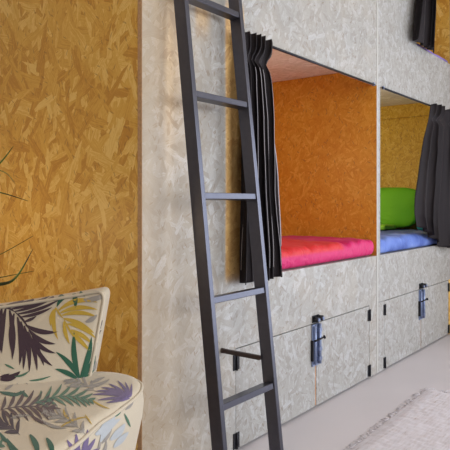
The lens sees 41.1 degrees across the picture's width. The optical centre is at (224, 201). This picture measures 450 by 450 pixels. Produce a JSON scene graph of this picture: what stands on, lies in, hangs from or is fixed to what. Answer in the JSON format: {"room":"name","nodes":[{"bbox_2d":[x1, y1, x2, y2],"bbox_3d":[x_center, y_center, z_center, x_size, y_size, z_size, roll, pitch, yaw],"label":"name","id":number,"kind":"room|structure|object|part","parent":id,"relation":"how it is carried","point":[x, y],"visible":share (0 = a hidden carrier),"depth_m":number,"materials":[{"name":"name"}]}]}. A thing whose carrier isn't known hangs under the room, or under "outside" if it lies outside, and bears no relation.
{"room":"dormitory","nodes":[
{"label":"dormitory","id":0,"kind":"room"},
{"bbox_2d":[236,334,449,449],"bbox_3d":[0.553,0.956,1.089,6.260,0.100,6.200,0,0,38],"label":"floor","id":1,"kind":"structure","parent":0,"point":[336,423],"depth_m":2.69,"materials":[{"name":"grey concrete"}]},
{"bbox_2d":[0,147,32,285],"bbox_3d":[-0.955,0.270,1.641,0.780,1.272,0.332,0,0,16],"label":"potted palm","id":2,"kind":"object","parent":1,"relation":"on","point":[1,161],"visible":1,"depth_m":1.69,"materials":[{"name":"green plant"}]},
{"bbox_2d":[0,287,143,449],"bbox_3d":[-0.647,0.573,1.321,0.886,0.667,0.813,0,0,0],"label":"armchair","id":3,"kind":"object","parent":1,"relation":"on","point":[53,396],"visible":1,"depth_m":1.49,"materials":[{"name":"beige fabric"}]},
{"bbox_3d":[-0.646,0.387,1.591,0.645,0.293,0.275,0,0,0],"label":"backrest","id":4,"kind":"part","parent":3,"relation":"part of","materials":[{"name":"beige fabric"}]},
{"bbox_3d":[-0.646,0.608,1.267,0.886,0.321,0.706,0,0,0],"label":"seat","id":5,"kind":"part","parent":3,"relation":"part of","materials":[{"name":"beige fabric"}]},
{"bbox_2d":[0,0,377,449],"bbox_3d":[-0.512,-0.634,3.095,2.078,3.080,1.725,0,0,38],"label":"bunk","id":6,"kind":"object","parent":1,"relation":"on","point":[92,119],"visible":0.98,"depth_m":2.11,"materials":[{"name":"grey wood"}]},
{"bbox_3d":[-1.057,-0.634,2.439,2.022,3.080,0.018,0,0,38],"label":"panel","id":7,"kind":"part","parent":6,"relation":"part of","materials":[{"name":"orange wood"}]},
{"bbox_2d":[240,29,282,284],"bbox_3d":[0.141,-0.163,2.230,0.058,0.912,0.286,0,0,38],"label":"curtain","id":8,"kind":"object","parent":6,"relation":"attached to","point":[259,49],"visible":0.71,"depth_m":2.22,"materials":[{"name":"black fabric"}]},
{"bbox_3d":[0.211,0.715,2.410,0.018,0.362,0.582,0,0,38],"label":"door","id":9,"kind":"part","parent":6,"relation":"part of","materials":[{"name":"grey wood"}]},
{"bbox_3d":[0.407,0.621,2.626,0.016,0.174,0.054,0,0,38],"label":"bolt rod","id":10,"kind":"part","parent":6,"relation":"part of","materials":[{"name":"metal"}]},
{"bbox_3d":[0.409,0.638,2.618,0.081,0.106,0.018,0,0,-34],"label":"bolt handle","id":11,"kind":"part","parent":6,"relation":"part of","materials":[{"name":"black metal"}]},
{"bbox_2d":[273,46,375,85],"bbox_3d":[0.422,-0.608,2.653,0.013,0.016,1.150,0,0,38],"label":"rail","id":12,"kind":"object","parent":6,"relation":"attached to","point":[274,47],"visible":0.63,"depth_m":2.65,"materials":[{"name":"black metal"}]},
{"bbox_2d":[281,235,373,269],"bbox_3d":[-0.345,0.234,3.285,1.970,0.094,1.170,0,0,38],"label":"mattress","id":13,"kind":"object","parent":6,"relation":"on","point":[296,251],"visible":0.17,"depth_m":2.79,"materials":[{"name":"pink fabric"}]},
{"bbox_3d":[0.563,0.715,2.864,0.018,0.362,0.548,0,0,38],"label":"door","id":14,"kind":"part","parent":6,"relation":"part of","materials":[{"name":"grey wood"}]},
{"bbox_2d":[174,0,283,449],"bbox_3d":[-0.009,-0.194,1.939,0.293,2.200,0.309,0,0,38],"label":"ladder","id":15,"kind":"object","parent":1,"relation":"on","point":[217,405],"visible":1,"depth_m":1.89,"materials":[{"name":"metal"}]},
{"bbox_3d":[-0.098,-0.194,1.824,0.293,2.200,0.019,0,0,38],"label":"rail","id":16,"kind":"part","parent":15,"relation":"part of","materials":[{"name":"metal"}]},
{"bbox_3d":[0.080,-0.194,2.053,0.293,2.200,0.019,0,0,38],"label":"rail","id":17,"kind":"part","parent":15,"relation":"part of","materials":[{"name":"metal"}]},
{"bbox_2d":[343,388,449,449],"bbox_3d":[0.918,0.898,2.035,1.027,0.015,1.569,0,0,38],"label":"rug","id":18,"kind":"object","parent":1,"relation":"on","point":[423,423],"visible":1,"depth_m":2.38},
{"bbox_2d":[378,0,449,371],"bbox_3d":[0.417,-0.637,4.277,2.056,3.074,1.280,0,0,38],"label":"bunk","id":19,"kind":"object","parent":1,"relation":"on","point":[414,283],"visible":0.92,"depth_m":3.65,"materials":[{"name":"grey wood"}]},
{"bbox_3d":[1.020,0.715,3.454,0.018,0.362,0.548,0,0,38],"label":"door","id":20,"kind":"part","parent":19,"relation":"part of","materials":[{"name":"grey wood"}]},
{"bbox_2d":[382,86,429,105],"bbox_3d":[1.212,-0.608,3.672,0.013,0.016,1.230,0,0,38],"label":"rail","id":21,"kind":"object","parent":19,"relation":"attached to","point":[383,87],"visible":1,"depth_m":3.41,"materials":[{"name":"black metal"}]},
{"bbox_2d":[414,103,449,247],"bbox_3d":[1.363,-0.150,3.802,0.064,0.934,0.746,0,0,38],"label":"curtain","id":22,"kind":"object","parent":21,"relation":"hanging from","point":[432,194],"visible":1,"depth_m":3.73,"materials":[{"name":"black fabric"}]},
{"bbox_2d":[380,229,436,252],"bbox_3d":[0.409,0.234,4.257,1.971,0.094,1.170,0,0,38],"label":"mattress","id":23,"kind":"object","parent":19,"relation":"on","point":[396,239],"visible":0.09,"depth_m":3.55,"materials":[{"name":"blue fabric"}]},
{"bbox_2d":[380,224,395,229],"bbox_3d":[0.931,0.173,4.238,0.500,0.041,0.200,0,0,38],"label":"blanket","id":24,"kind":"object","parent":23,"relation":"on","point":[382,226],"visible":0.27,"depth_m":4.07,"materials":[{"name":"green fabric"}]},
{"bbox_2d":[380,187,415,227],"bbox_3d":[1.034,0.040,4.419,0.780,0.290,0.150,0,0,38],"label":"pillow","id":25,"kind":"object","parent":23,"relation":"on","point":[396,203],"visible":0.27,"depth_m":4.23,"materials":[{"name":"green fabric"}]},
{"bbox_3d":[1.206,0.621,3.657,0.016,0.174,0.054,0,0,38],"label":"bolt rod","id":26,"kind":"part","parent":19,"relation":"part of","materials":[{"name":"metal"}]},
{"bbox_3d":[1.208,0.638,3.649,0.081,0.106,0.018,0,0,-34],"label":"bolt handle","id":27,"kind":"part","parent":19,"relation":"part of","materials":[{"name":"black metal"}]},
{"bbox_2d":[417,43,447,62],"bbox_3d":[0.605,-0.964,4.471,1.879,0.038,0.650,0,0,38],"label":"mattress","id":28,"kind":"object","parent":19,"relation":"on","point":[438,56],"visible":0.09,"depth_m":3.91,"materials":[{"name":"fabric"}]},
{"bbox_3d":[0.784,-1.394,4.782,1.981,0.940,0.019,0,0,38],"label":"panel","id":29,"kind":"part","parent":19,"relation":"part of","materials":[{"name":"wood"}]},
{"bbox_3d":[1.354,0.715,3.885,0.018,0.362,0.522,0,0,38],"label":"door","id":30,"kind":"part","parent":19,"relation":"part of","materials":[{"name":"grey wood"}]},
{"bbox_3d":[1.344,-1.861,3.842,0.013,0.016,0.800,0,0,38],"label":"rail","id":31,"kind":"object","parent":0,"visible":0},
{"bbox_2d":[412,0,435,52],"bbox_3d":[1.228,-1.410,3.630,0.063,0.944,0.473,0,0,38],"label":"curtain","id":32,"kind":"object","parent":31,"relation":"hanging from","point":[425,10],"visible":1,"depth_m":3.61,"materials":[{"name":"black fabric"}]}
]}

